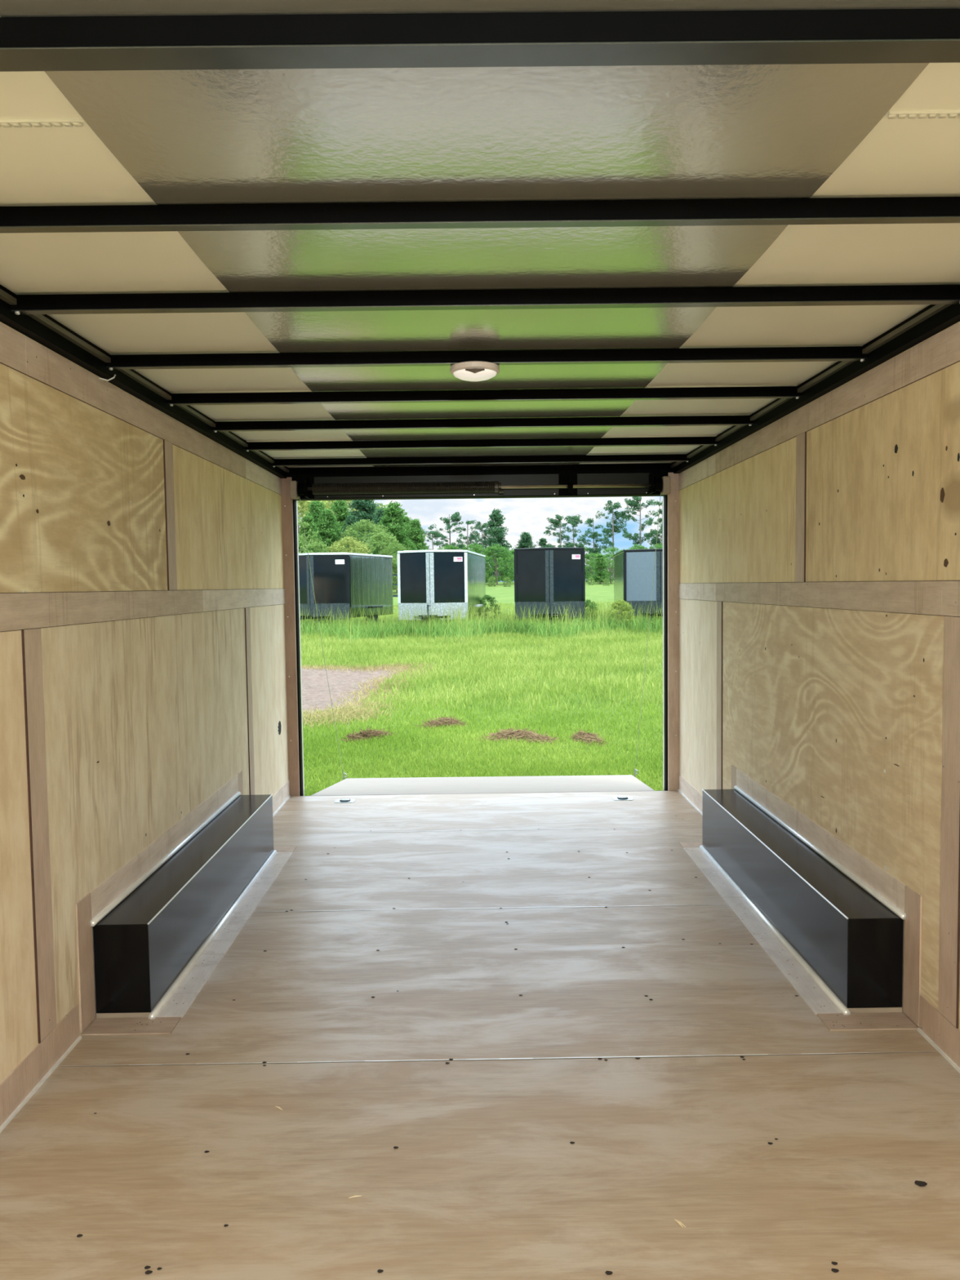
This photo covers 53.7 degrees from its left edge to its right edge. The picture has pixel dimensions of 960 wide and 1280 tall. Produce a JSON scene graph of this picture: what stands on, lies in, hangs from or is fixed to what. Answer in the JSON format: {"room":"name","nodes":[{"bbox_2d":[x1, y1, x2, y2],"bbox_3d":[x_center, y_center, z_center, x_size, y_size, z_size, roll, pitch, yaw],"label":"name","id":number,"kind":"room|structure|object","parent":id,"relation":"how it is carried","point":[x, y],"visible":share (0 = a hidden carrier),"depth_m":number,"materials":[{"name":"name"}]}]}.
{"room":"cargo space","nodes":[
{"label":"cargo space","id":0,"kind":"room"},
{"bbox_2d":[0,321,288,1084],"bbox_3d":[-1.208,0.205,2.392,0.061,2.245,7.170,-1,3,0],"label":"wall","id":1,"kind":"structure","parent":0,"point":[145,719],"depth_m":3.03,"materials":[{"name":"brown wood"}]},
{"bbox_2d":[0,322,26,374],"bbox_3d":[-1.175,-0.638,0.621,0.004,0.101,3.731,-1,3,0],"label":"trim","id":2,"kind":"structure","parent":1,"relation":"attached to","point":[12,343],"depth_m":2.41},
{"bbox_2d":[21,627,56,1043],"bbox_3d":[-1.172,0.517,2.527,0.004,1.097,0.104,-1,3,0],"label":"trim","id":3,"kind":"structure","parent":1,"relation":"attached to","point":[31,639],"depth_m":2.52,"materials":[{"name":"wood"}]},
{"bbox_2d":[0,1003,81,1133],"bbox_3d":[-1.148,1.217,0.810,0.011,0.104,3.895,-1,3,0],"label":"baseboard","id":4,"kind":"structure","parent":1,"relation":"attached to","point":[20,1085],"depth_m":2.49,"materials":[{"name":"wood"}]},
{"bbox_2d":[0,589,203,631],"bbox_3d":[-1.172,-0.016,1.437,0.004,0.096,5.289,-1,3,0],"label":"trim","id":5,"kind":"structure","parent":1,"relation":"attached to","point":[18,611],"depth_m":2.85,"materials":[{"name":"wood"}]},
{"bbox_2d":[25,336,246,478],"bbox_3d":[-1.198,-0.814,3.685,0.004,0.101,2.411,-1,3,0],"label":"trim","id":6,"kind":"structure","parent":1,"relation":"attached to","point":[43,365],"depth_m":3.13,"materials":[{"name":"wood"}]},
{"bbox_2d":[0,284,288,478],"bbox_3d":[-1.166,-0.824,2.283,0.050,0.075,7.070,-1,3,0],"label":"trim","id":7,"kind":"structure","parent":1,"relation":"attached to","point":[43,329],"depth_m":3.01,"materials":[{"name":"black metal"}]},
{"bbox_2d":[163,439,177,591],"bbox_3d":[-1.194,-0.477,3.657,0.004,0.573,0.105,-1,3,0],"label":"trim","id":8,"kind":"structure","parent":1,"relation":"attached to","point":[167,446],"depth_m":3.65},
{"bbox_2d":[201,588,284,612],"bbox_3d":[-1.199,-0.219,4.966,0.004,0.096,1.783,-1,3,0],"label":"trim","id":9,"kind":"structure","parent":1,"relation":"attached to","point":[213,600],"depth_m":4.73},
{"bbox_2d":[244,607,254,795],"bbox_3d":[-1.190,0.380,4.916,0.004,1.097,0.104,-1,3,0],"label":"trim","id":10,"kind":"structure","parent":1,"relation":"attached to","point":[247,618],"depth_m":4.90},
{"bbox_2d":[245,459,282,495],"bbox_3d":[-1.211,-0.910,5.353,0.004,0.101,0.931,-1,3,0],"label":"trim","id":11,"kind":"structure","parent":1,"relation":"attached to","point":[255,473],"depth_m":5.29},
{"bbox_2d":[272,779,290,817],"bbox_3d":[-1.182,0.957,5.340,0.011,0.104,1.170,-1,3,0],"label":"baseboard","id":12,"kind":"structure","parent":1,"relation":"attached to","point":[282,795],"depth_m":5.66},
{"bbox_2d":[281,477,304,795],"bbox_3d":[-1.168,0.001,5.929,0.073,2.245,0.125,-1,3,0],"label":"door frame","id":13,"kind":"structure","parent":1,"relation":"in","point":[289,506],"depth_m":5.88,"materials":[{"name":"brown wood"}]},
{"bbox_2d":[286,462,673,501],"bbox_3d":[0.002,-1.005,5.883,2.500,0.243,0.119,-1,3,0],"label":"door header","id":14,"kind":"structure","parent":1,"relation":"attached to","point":[588,473],"depth_m":5.83,"materials":[{"name":"black metal"}]},
{"bbox_2d":[297,472,662,498],"bbox_3d":[0.000,-0.939,5.776,2.203,0.121,0.120,-1,3,0],"label":"spring","id":15,"kind":"object","parent":1,"relation":"attached to","point":[303,489],"visible":1,"depth_m":5.74,"materials":[{"name":"metal"}]},
{"bbox_2d":[289,480,298,499],"bbox_3d":[-1.130,-0.911,5.774,0.044,0.107,0.080,-1,3,0],"label":"block","id":16,"kind":"object","parent":15,"relation":"attached to","point":[293,484],"visible":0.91,"depth_m":5.74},
{"bbox_2d":[299,498,343,773],"bbox_3d":[-1.069,0.060,6.486,0.003,2.002,1.284,-1,3,2],"label":"cable","id":17,"kind":"object","parent":15,"relation":"hanging from","point":[300,499],"visible":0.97,"depth_m":6.33,"materials":[{"name":"metal"}]},
{"bbox_2d":[635,493,661,768],"bbox_3d":[1.140,0.031,6.486,0.003,2.002,1.253,-1,3,2],"label":"cable","id":18,"kind":"object","parent":15,"relation":"hanging from","point":[660,494],"visible":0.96,"depth_m":6.37,"materials":[{"name":"metal"}]},
{"bbox_2d":[660,475,670,494],"bbox_3d":[1.132,-0.942,5.789,0.047,0.107,0.080,-1,3,0],"label":"block","id":19,"kind":"object","parent":15,"relation":"attached to","point":[666,479],"visible":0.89,"depth_m":5.75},
{"bbox_2d":[327,790,668,795],"bbox_3d":[0.029,1.020,5.943,2.400,0.118,0.016,-1,3,0],"label":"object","id":20,"kind":"structure","parent":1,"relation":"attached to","point":[663,790],"depth_m":5.94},
{"bbox_2d":[0,791,959,1279],"bbox_3d":[0.050,1.181,2.405,2.450,0.041,7.065,-1,3,0],"label":"floor","id":21,"kind":"structure","parent":0,"point":[533,1037],"depth_m":2.42,"materials":[{"name":"brown wood"}]},
{"bbox_2d":[75,770,296,1035],"bbox_3d":[-1.045,0.903,3.756,0.266,0.393,1.988,-1,3,0],"label":"box","id":22,"kind":"object","parent":21,"relation":"on","point":[162,923],"visible":1,"depth_m":3.20,"materials":[{"name":"black metal"}]},
{"bbox_2d":[334,798,355,803],"bbox_3d":[-0.821,0.974,5.770,0.120,0.012,0.090,-1,3,0],"label":"ring","id":23,"kind":"object","parent":21,"relation":"on","point":[349,800],"visible":1,"depth_m":5.75,"materials":[{"name":"metal"}]},
{"bbox_2d":[612,795,633,800],"bbox_3d":[0.863,0.953,5.736,0.120,0.012,0.090,-1,3,0],"label":"ring","id":24,"kind":"object","parent":21,"relation":"on","point":[616,798],"visible":1,"depth_m":5.72,"materials":[{"name":"metal"}]},
{"bbox_2d":[679,764,921,1031],"bbox_3d":[1.129,0.876,3.732,0.266,0.393,2.005,-1,3,0],"label":"box","id":25,"kind":"object","parent":21,"relation":"on","point":[828,917],"visible":1,"depth_m":3.18,"materials":[{"name":"black metal"}]},
{"bbox_2d":[0,0,959,467],"bbox_3d":[0.028,-0.896,2.313,2.560,0.070,7.220,-1,3,0],"label":"ceiling","id":26,"kind":"structure","parent":0,"point":[811,131],"depth_m":1.78,"materials":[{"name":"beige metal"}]},
{"bbox_2d":[0,8,959,71],"bbox_3d":[0.037,-0.780,1.240,2.380,0.044,0.054,-1,3,0],"label":"bow","id":27,"kind":"object","parent":26,"relation":"attached to","point":[876,36],"visible":1,"depth_m":1.22,"materials":[{"name":"black metal"}]},
{"bbox_2d":[0,196,959,233],"bbox_3d":[0.032,-0.814,1.823,2.380,0.044,0.030,-1,3,0],"label":"bow","id":28,"kind":"object","parent":26,"relation":"attached to","point":[904,210],"visible":1,"depth_m":1.81,"materials":[{"name":"black metal"}]},
{"bbox_2d":[271,453,689,466],"bbox_3d":[0.005,-1.019,5.396,2.380,0.044,0.030,-1,3,0],"label":"bow","id":29,"kind":"object","parent":26,"relation":"attached to","point":[663,457],"visible":0.98,"depth_m":5.38,"materials":[{"name":"black metal"}]},
{"bbox_2d":[244,436,718,451],"bbox_3d":[0.010,-0.983,4.767,2.380,0.044,0.030,-1,3,0],"label":"bow","id":30,"kind":"object","parent":26,"relation":"attached to","point":[671,441],"visible":0.97,"depth_m":4.75,"materials":[{"name":"black metal"}]},
{"bbox_2d":[212,415,753,432],"bbox_3d":[0.015,-0.949,4.171,2.380,0.044,0.030,-1,3,0],"label":"bow","id":31,"kind":"object","parent":26,"relation":"attached to","point":[697,420],"visible":0.97,"depth_m":4.16,"materials":[{"name":"black metal"}]},
{"bbox_2d":[167,386,801,406],"bbox_3d":[0.019,-0.914,3.564,2.380,0.044,0.030,-1,3,0],"label":"bow","id":32,"kind":"object","parent":26,"relation":"attached to","point":[772,392],"visible":0.96,"depth_m":3.55,"materials":[{"name":"black metal"}]},
{"bbox_2d":[10,284,959,315],"bbox_3d":[0.028,-0.845,2.364,2.380,0.044,0.034,-1,3,0],"label":"bow","id":33,"kind":"object","parent":26,"relation":"attached to","point":[887,295],"visible":0.97,"depth_m":2.35,"materials":[{"name":"black metal"}]},
{"bbox_2d":[106,346,867,370],"bbox_3d":[0.024,-0.880,2.970,2.380,0.044,0.030,-1,3,0],"label":"bow","id":34,"kind":"object","parent":26,"relation":"attached to","point":[840,353],"visible":0.94,"depth_m":2.96,"materials":[{"name":"black metal"}]},
{"bbox_2d":[449,360,499,381],"bbox_3d":[-0.016,-0.844,3.002,0.156,0.043,0.156,-1,3,0],"label":"dome light","id":35,"kind":"object","parent":34,"relation":"attached to","point":[472,371],"visible":1,"depth_m":2.95,"materials":[{"name":"white plastic"}]},
{"bbox_2d":[465,368,484,373],"bbox_3d":[-0.015,-0.833,2.938,0.060,0.012,0.028,-1,3,0],"label":"switch","id":36,"kind":"object","parent":35,"relation":"attached to","point":[467,370],"depth_m":2.93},
{"bbox_2d":[679,321,959,1030],"bbox_3d":[1.292,0.171,2.409,0.061,2.245,7.170,-1,3,0],"label":"wall","id":37,"kind":"structure","parent":0,"point":[837,713],"depth_m":3.27,"materials":[{"name":"brown wood"}]},
{"bbox_2d":[677,773,702,815],"bbox_3d":[1.246,0.924,5.356,0.011,0.104,1.170,-1,3,0],"label":"baseboard","id":38,"kind":"structure","parent":37,"relation":"attached to","point":[695,797],"depth_m":5.60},
{"bbox_2d":[678,453,715,490],"bbox_3d":[1.225,-0.943,5.384,0.004,0.101,0.901,-1,3,0],"label":"trim","id":39,"kind":"structure","parent":37,"relation":"attached to","point":[705,468],"depth_m":5.33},
{"bbox_2d":[678,582,715,600],"bbox_3d":[1.233,-0.277,5.422,0.004,0.096,0.902,-1,3,0],"label":"trim","id":40,"kind":"structure","parent":37,"relation":"attached to","point":[692,591],"depth_m":5.37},
{"bbox_2d":[716,601,722,789],"bbox_3d":[1.245,0.347,4.932,0.004,1.097,0.104,-1,3,0],"label":"trim","id":41,"kind":"structure","parent":37,"relation":"attached to","point":[719,604],"depth_m":4.92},
{"bbox_2d":[795,431,806,582],"bbox_3d":[1.242,-0.510,3.674,0.004,0.573,0.105,-1,3,0],"label":"trim","id":42,"kind":"structure","parent":37,"relation":"attached to","point":[801,439],"depth_m":3.67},
{"bbox_2d":[671,304,959,473],"bbox_3d":[1.224,-0.856,2.299,0.050,0.075,7.070,-1,3,0],"label":"trim","id":43,"kind":"structure","parent":37,"relation":"attached to","point":[933,319],"depth_m":3.15,"materials":[{"name":"black metal"}]},
{"bbox_2d":[715,580,942,616],"bbox_3d":[1.246,-0.182,3.773,0.004,0.096,2.403,-1,3,0],"label":"trim","id":44,"kind":"structure","parent":37,"relation":"attached to","point":[910,597],"depth_m":3.23,"materials":[{"name":"wood"}]},
{"bbox_2d":[715,329,946,473],"bbox_3d":[1.237,-0.849,3.735,0.004,0.101,2.405,-1,3,0],"label":"trim","id":45,"kind":"structure","parent":37,"relation":"attached to","point":[927,357],"depth_m":3.19,"materials":[{"name":"wood"}]},
{"bbox_2d":[916,995,959,1072],"bbox_3d":[1.276,1.151,1.408,0.011,0.104,2.660,-1,3,0],"label":"baseboard","id":46,"kind":"structure","parent":37,"relation":"attached to","point":[942,1034],"depth_m":2.62,"materials":[{"name":"wood"}]},
{"bbox_2d":[938,615,959,1028],"bbox_3d":[1.263,0.484,2.543,0.004,1.097,0.104,-1,3,0],"label":"trim","id":47,"kind":"structure","parent":37,"relation":"attached to","point":[949,904],"depth_m":2.54,"materials":[{"name":"wood"}]},
{"bbox_2d":[942,580,959,617],"bbox_3d":[1.264,-0.040,1.293,0.004,0.096,2.568,-1,3,0],"label":"trim","id":48,"kind":"structure","parent":37,"relation":"attached to","point":[950,588],"depth_m":2.52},
{"bbox_2d":[945,322,959,367],"bbox_3d":[1.256,-0.706,1.254,0.004,0.101,2.567,-1,3,0],"label":"trim","id":49,"kind":"structure","parent":37,"relation":"attached to","point":[953,333],"depth_m":2.50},
{"label":"outside","id":50,"kind":"structure","parent":0,"visible":0},
{"bbox_2d":[301,580,662,795],"bbox_3d":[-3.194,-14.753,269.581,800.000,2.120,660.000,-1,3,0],"label":"ground","id":51,"kind":"structure","parent":50,"point":[601,592],"depth_m":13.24,"materials":[{"name":"plant"}]},
{"bbox_2d":[297,515,322,553],"bbox_3d":[-13.623,-6.058,65.585,5.462,5.887,5.594,0,3,17],"label":"broadleaf tree","id":52,"kind":"object","parent":51,"relation":"on","point":[302,540],"visible":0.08,"depth_m":65.03,"materials":[{"name":"green plant"}]},
{"bbox_2d":[297,514,324,553],"bbox_3d":[-12.248,-6.133,67.675,3.137,5.568,3.231,-1,3,-11],"label":"pine tree","id":53,"kind":"object","parent":51,"relation":"on","point":[312,526],"visible":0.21,"depth_m":67.30,"materials":[{"name":"green plant"}]},
{"bbox_2d":[297,500,333,535],"bbox_3d":[-17.656,-10.002,91.314,8.872,9.515,9.012,0,3,18],"label":"broadleaf tree","id":54,"kind":"object","parent":51,"relation":"on","point":[304,504],"visible":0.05,"depth_m":89.56,"materials":[{"name":"green plant"}]},
{"bbox_2d":[302,500,328,538],"bbox_3d":[-14.206,-8.487,83.308,5.120,7.702,4.847,-3,4,-36],"label":"pine tree","id":55,"kind":"object","parent":51,"relation":"on","point":[316,507],"visible":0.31,"depth_m":82.90,"materials":[{"name":"green plant"}]},
{"bbox_2d":[298,540,338,553],"bbox_3d":[-10.463,-4.466,59.727,3.516,3.613,3.443,-1,3,-9],"label":"broadleaf tree","id":56,"kind":"object","parent":51,"relation":"on","point":[321,545],"visible":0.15,"depth_m":59.38,"materials":[{"name":"green plant"}]},
{"bbox_2d":[309,508,342,552],"bbox_3d":[-10.968,-6.586,69.705,3.704,6.187,3.855,-4,4,-41],"label":"pine tree","id":57,"kind":"object","parent":51,"relation":"on","point":[328,526],"visible":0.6,"depth_m":69.23,"materials":[{"name":"green plant"}]},
{"bbox_2d":[297,500,358,533],"bbox_3d":[-15.651,-10.909,97.290,8.536,10.602,8.666,0,3,14],"label":"broadleaf tree","id":58,"kind":"object","parent":51,"relation":"on","point":[327,506],"visible":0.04,"depth_m":95.22,"materials":[{"name":"green plant"}]},
{"bbox_2d":[323,500,351,551],"bbox_3d":[-11.741,-8.347,81.527,4.372,7.632,4.742,-1,3,-6],"label":"pine tree","id":59,"kind":"object","parent":51,"relation":"on","point":[340,508],"visible":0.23,"depth_m":81.00,"materials":[{"name":"green plant"}]},
{"bbox_2d":[298,552,393,631],"bbox_3d":[-4.846,-1.552,30.674,2.350,2.458,5.520,0,3,17],"label":"trailer","id":60,"kind":"object","parent":51,"relation":"on","point":[344,580],"visible":0.72,"depth_m":29.53,"materials":[{"name":"grey"}]},
{"bbox_2d":[325,536,371,554],"bbox_3d":[-8.397,-4.633,59.647,3.565,3.830,3.755,-2,3,-18],"label":"broadleaf tree","id":61,"kind":"object","parent":51,"relation":"on","point":[357,546],"visible":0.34,"depth_m":59.28,"materials":[{"name":"green plant"}]},
{"bbox_2d":[337,514,366,553],"bbox_3d":[-10.039,-7.014,75.532,3.350,6.033,3.462,0,3,12],"label":"pine tree","id":62,"kind":"object","parent":51,"relation":"on","point":[350,520],"visible":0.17,"depth_m":75.34,"materials":[{"name":"green plant"}]},
{"bbox_2d":[301,666,405,717],"bbox_3d":[-2.901,0.758,15.281,3.330,0.142,7.020,-1,3,0],"label":"dirt patch","id":63,"kind":"object","parent":51,"relation":"on","point":[315,688],"visible":0.4,"depth_m":15.43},
{"bbox_2d":[346,499,379,544],"bbox_3d":[-10.698,-10.212,89.802,6.549,9.911,5.305,-1,3,-12],"label":"pine tree","id":64,"kind":"object","parent":51,"relation":"on","point":[366,508],"visible":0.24,"depth_m":88.79,"materials":[{"name":"green plant"}]},
{"bbox_2d":[336,519,395,556],"bbox_3d":[-8.614,-6.222,69.564,4.972,5.341,5.236,-1,3,-5],"label":"broadleaf tree","id":65,"kind":"object","parent":51,"relation":"on","point":[375,528],"visible":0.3,"depth_m":69.03,"materials":[{"name":"green plant"}]},
{"bbox_2d":[338,725,395,742],"bbox_3d":[-1.241,1.050,10.546,0.708,0.215,0.416,-4,4,-40],"label":"clump","id":66,"kind":"object","parent":51,"relation":"on","point":[374,732],"visible":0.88,"depth_m":10.49,"materials":[{"name":"soil"}]},
{"bbox_2d":[301,660,447,729],"bbox_3d":[-2.844,0.743,15.138,4.616,0.250,8.496,-1,3,0],"label":"dry grass","id":67,"kind":"structure","parent":51,"relation":"on","point":[344,710],"depth_m":13.52,"materials":[{"name":"plant"}]},
{"bbox_2d":[367,507,389,554],"bbox_3d":[-8.830,-8.195,83.597,3.992,6.905,3.280,1,4,26],"label":"pine tree","id":68,"kind":"object","parent":51,"relation":"on","point":[380,512],"visible":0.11,"depth_m":83.19,"materials":[{"name":"green plant"}]},
{"bbox_2d":[355,531,403,590],"bbox_3d":[-6.431,-4.992,61.892,3.665,4.197,3.743,-1,3,-1],"label":"broadleaf tree","id":69,"kind":"object","parent":51,"relation":"on","point":[375,538],"visible":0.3,"depth_m":61.17,"materials":[{"name":"green plant"}]},
{"bbox_2d":[377,543,411,592],"bbox_3d":[-5.576,-4.802,63.786,2.963,3.411,2.894,1,4,24],"label":"broadleaf tree","id":70,"kind":"object","parent":51,"relation":"on","point":[400,546],"visible":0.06,"depth_m":63.50,"materials":[{"name":"green plant"}]},
{"bbox_2d":[372,500,417,587],"bbox_3d":[-6.328,-7.130,71.770,4.524,6.771,3.821,1,4,29],"label":"pine tree","id":71,"kind":"object","parent":51,"relation":"on","point":[397,530],"visible":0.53,"depth_m":71.21,"materials":[{"name":"green plant"}]},
{"bbox_2d":[399,515,412,539],"bbox_3d":[-6.739,-8.087,85.503,3.611,6.335,4.394,0,3,16],"label":"pine tree","id":72,"kind":"object","parent":51,"relation":"on","point":[406,518],"visible":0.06,"depth_m":85.24,"materials":[{"name":"green plant"}]},
{"bbox_2d":[403,518,429,550],"bbox_3d":[-5.256,-7.350,79.770,3.495,5.736,3.309,2,4,38],"label":"pine tree","id":73,"kind":"object","parent":51,"relation":"on","point":[416,534],"visible":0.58,"depth_m":79.30,"materials":[{"name":"green plant"}]},
{"bbox_2d":[422,528,444,550],"bbox_3d":[-4.819,-8.332,95.035,2.958,5.402,3.184,2,4,40],"label":"pine tree","id":74,"kind":"object","parent":51,"relation":"on","point":[436,535],"visible":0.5,"depth_m":94.58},
{"bbox_2d":[397,549,485,623],"bbox_3d":[-1.258,-1.627,31.119,2.330,2.497,7.470,0,3,6],"label":"trailer","id":75,"kind":"object","parent":51,"relation":"on","point":[454,577],"visible":0.81,"depth_m":29.01,"materials":[{"name":"grey"}]},
{"bbox_2d":[415,714,470,729],"bbox_3d":[-0.473,1.001,11.446,0.689,0.198,0.488,-2,4,-27],"label":"clump","id":76,"kind":"object","parent":51,"relation":"on","point":[442,720],"visible":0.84,"depth_m":11.42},
{"bbox_2d":[427,511,465,550],"bbox_3d":[-3.447,-9.661,99.371,4.030,7.594,3.415,2,4,40],"label":"pine tree","id":77,"kind":"object","parent":51,"relation":"on","point":[454,517],"visible":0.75,"depth_m":98.89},
{"bbox_2d":[438,543,462,550],"bbox_3d":[-2.777,-6.662,83.585,3.825,3.637,3.813,-3,4,-29],"label":"broadleaf tree","id":78,"kind":"object","parent":51,"relation":"on","point":[448,547],"visible":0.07,"depth_m":83.37,"materials":[{"name":"green plant"}]},
{"bbox_2d":[455,520,480,552],"bbox_3d":[-1.454,-9.630,103.650,3.373,7.014,3.264,0,3,11],"label":"pine tree","id":79,"kind":"object","parent":51,"relation":"on","point":[472,537],"visible":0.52,"depth_m":103.53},
{"bbox_2d":[462,542,496,582],"bbox_3d":[-0.491,-6.537,81.701,3.732,3.669,3.791,1,4,32],"label":"broadleaf tree","id":80,"kind":"object","parent":51,"relation":"on","point":[477,547],"visible":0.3,"depth_m":81.22,"materials":[{"name":"green plant"}]},
{"bbox_2d":[470,521,490,554],"bbox_3d":[0.446,-9.037,97.837,2.487,6.339,2.992,-2,3,-15],"label":"pine tree","id":81,"kind":"object","parent":51,"relation":"on","point":[481,526],"visible":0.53,"depth_m":97.61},
{"bbox_2d":[300,600,662,711],"bbox_3d":[-0.231,-0.462,29.285,27.523,0.966,33.634,-1,3,0],"label":"grass","id":82,"kind":"structure","parent":51,"relation":"on","point":[506,651],"depth_m":19.03,"materials":[{"name":"plant"}]},
{"bbox_2d":[300,611,662,643],"bbox_3d":[-1.102,-0.459,28.507,22.223,0.684,9.139,-1,3,-4],"label":"grass","id":83,"kind":"structure","parent":51,"relation":"on","point":[306,627],"depth_m":26.94,"materials":[{"name":"plant"}]},
{"bbox_2d":[300,596,662,644],"bbox_3d":[-0.825,-0.676,27.827,21.655,1.137,7.988,-1,3,4],"label":"stalks","id":84,"kind":"object","parent":51,"relation":"on","point":[477,618],"visible":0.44,"depth_m":27.40,"materials":[{"name":"green plant"}]},
{"bbox_2d":[480,594,500,620],"bbox_3d":[0.257,-1.048,33.044,0.977,1.087,0.924,1,4,27],"label":"shrub","id":85,"kind":"object","parent":51,"relation":"on","point":[487,598],"visible":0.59,"depth_m":32.95,"materials":[{"name":"green plant"}]},
{"bbox_2d":[311,472,679,795],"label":"door","id":86,"kind":"structure","parent":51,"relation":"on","point":[479,784],"depth_m":6.01,"materials":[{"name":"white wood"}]},
{"bbox_2d":[479,508,514,581],"bbox_3d":[1.793,-9.434,94.723,3.727,7.434,4.042,-4,4,-41],"label":"pine tree","id":87,"kind":"object","parent":51,"relation":"on","point":[495,530],"visible":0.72,"depth_m":94.22,"materials":[{"name":"green plant"}]},
{"bbox_2d":[480,543,514,584],"bbox_3d":[1.539,-6.326,79.834,3.727,3.560,3.783,0,3,17],"label":"broadleaf tree","id":88,"kind":"object","parent":51,"relation":"on","point":[496,547],"visible":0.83,"depth_m":79.55,"materials":[{"name":"green plant"}]},
{"bbox_2d":[499,549,514,582],"bbox_3d":[3.274,-6.527,83.918,3.083,3.185,3.093,1,4,30],"label":"broadleaf tree","id":89,"kind":"object","parent":51,"relation":"on","point":[513,552],"visible":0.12,"depth_m":83.48,"materials":[{"name":"green plant"}]},
{"bbox_2d":[480,726,559,743],"bbox_3d":[0.440,1.062,10.309,0.811,0.215,0.653,1,4,27],"label":"clump","id":90,"kind":"object","parent":51,"relation":"on","point":[522,734],"visible":0.91,"depth_m":10.31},
{"bbox_2d":[509,531,536,573],"bbox_3d":[4.517,-8.351,95.570,3.706,5.147,3.509,0,3,19],"label":"pine tree","id":91,"kind":"object","parent":51,"relation":"on","point":[526,540],"visible":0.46,"depth_m":95.33,"materials":[{"name":"green plant"}]},
{"bbox_2d":[536,537,549,547],"bbox_3d":[6.263,-8.073,95.911,2.870,4.537,3.543,0,3,13],"label":"pine tree","id":92,"kind":"object","parent":51,"relation":"on","point":[542,543],"visible":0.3,"depth_m":95.47,"materials":[{"name":"green plant"}]},
{"bbox_2d":[514,547,585,623],"bbox_3d":[2.275,-1.667,30.850,2.330,2.532,6.870,0,3,5],"label":"trailer","id":93,"kind":"object","parent":51,"relation":"on","point":[553,576],"visible":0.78,"depth_m":28.99,"materials":[{"name":"grey"}]},
{"bbox_2d":[543,514,577,547],"bbox_3d":[8.384,-9.445,98.053,3.680,6.935,3.119,-1,3,-5],"label":"pine tree","id":94,"kind":"object","parent":51,"relation":"on","point":[556,522],"visible":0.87,"depth_m":97.61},
{"bbox_2d":[554,514,585,547],"bbox_3d":[9.603,-9.649,100.102,3.552,7.135,3.823,1,4,29],"label":"pine tree","id":95,"kind":"object","parent":51,"relation":"on","point":[575,522],"visible":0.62,"depth_m":99.54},
{"bbox_2d":[568,728,608,746],"bbox_3d":[1.178,1.068,10.344,0.415,0.199,0.552,-1,3,0],"label":"clump","id":96,"kind":"object","parent":51,"relation":"on","point":[580,735],"visible":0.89,"depth_m":10.31,"materials":[{"name":"soil"}]},
{"bbox_2d":[584,546,596,576],"bbox_3d":[11.105,-8.135,101.778,4.456,3.833,4.386,0,3,18],"label":"broadleaf tree","id":97,"kind":"object","parent":51,"relation":"on","point":[586,548],"visible":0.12,"depth_m":101.33,"materials":[{"name":"green plant"}]},
{"bbox_2d":[581,599,600,620],"bbox_3d":[3.405,-0.779,29.521,0.838,0.986,0.886,2,4,39],"label":"shrub","id":98,"kind":"object","parent":51,"relation":"on","point":[588,602],"visible":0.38,"depth_m":29.39,"materials":[{"name":"green plant"}]},
{"bbox_2d":[584,552,601,582],"bbox_3d":[9.854,-6.359,83.828,2.796,2.748,2.840,-2,4,-26],"label":"broadleaf tree","id":99,"kind":"object","parent":51,"relation":"on","point":[587,556],"visible":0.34,"depth_m":83.31,"materials":[{"name":"green plant"}]},
{"bbox_2d":[579,517,608,574],"bbox_3d":[11.586,-9.092,95.720,3.102,6.451,3.002,-2,3,-17],"label":"pine tree","id":100,"kind":"object","parent":51,"relation":"on","point":[595,535],"visible":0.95,"depth_m":95.27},
{"bbox_2d":[591,554,609,584],"bbox_3d":[9.863,-5.776,77.871,1.951,2.539,2.009,1,4,33],"label":"pine tree","id":101,"kind":"object","parent":51,"relation":"on","point":[600,557],"visible":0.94,"depth_m":77.65,"materials":[{"name":"green plant"}]},
{"bbox_2d":[588,546,622,583],"bbox_3d":[10.872,-6.265,79.862,3.413,3.245,3.402,2,5,44],"label":"broadleaf tree","id":102,"kind":"object","parent":51,"relation":"on","point":[614,548],"visible":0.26,"depth_m":79.50,"materials":[{"name":"green plant"}]},
{"bbox_2d":[595,500,627,579],"bbox_3d":[13.938,-10.215,97.932,3.259,8.307,3.920,-2,3,-16],"label":"pine tree","id":103,"kind":"object","parent":51,"relation":"on","point":[618,515],"visible":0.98,"depth_m":97.61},
{"bbox_2d":[607,599,636,628],"bbox_3d":[4.242,-0.702,28.249,0.882,1.038,0.933,0,3,14],"label":"shrub","id":104,"kind":"object","parent":51,"relation":"on","point":[617,603],"visible":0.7,"depth_m":28.14,"materials":[{"name":"green plant"}]},
{"bbox_2d":[613,548,662,617],"bbox_3d":[5.723,-1.695,31.275,2.350,2.488,6.870,0,3,5],"label":"trailer","id":105,"kind":"object","parent":51,"relation":"on","point":[633,569],"visible":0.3,"depth_m":29.51,"materials":[{"name":"grey"}]},
{"bbox_2d":[621,496,662,546],"bbox_3d":[16.414,-10.346,96.067,4.406,8.741,3.734,0,3,15],"label":"pine tree","id":106,"kind":"object","parent":51,"relation":"on","point":[636,504],"visible":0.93,"depth_m":95.58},
{"bbox_2d":[644,499,662,546],"bbox_3d":[18.045,-9.873,93.798,3.371,8.050,3.484,-1,3,-6],"label":"pine tree","id":107,"kind":"object","parent":51,"relation":"on","point":[653,541],"visible":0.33,"depth_m":93.76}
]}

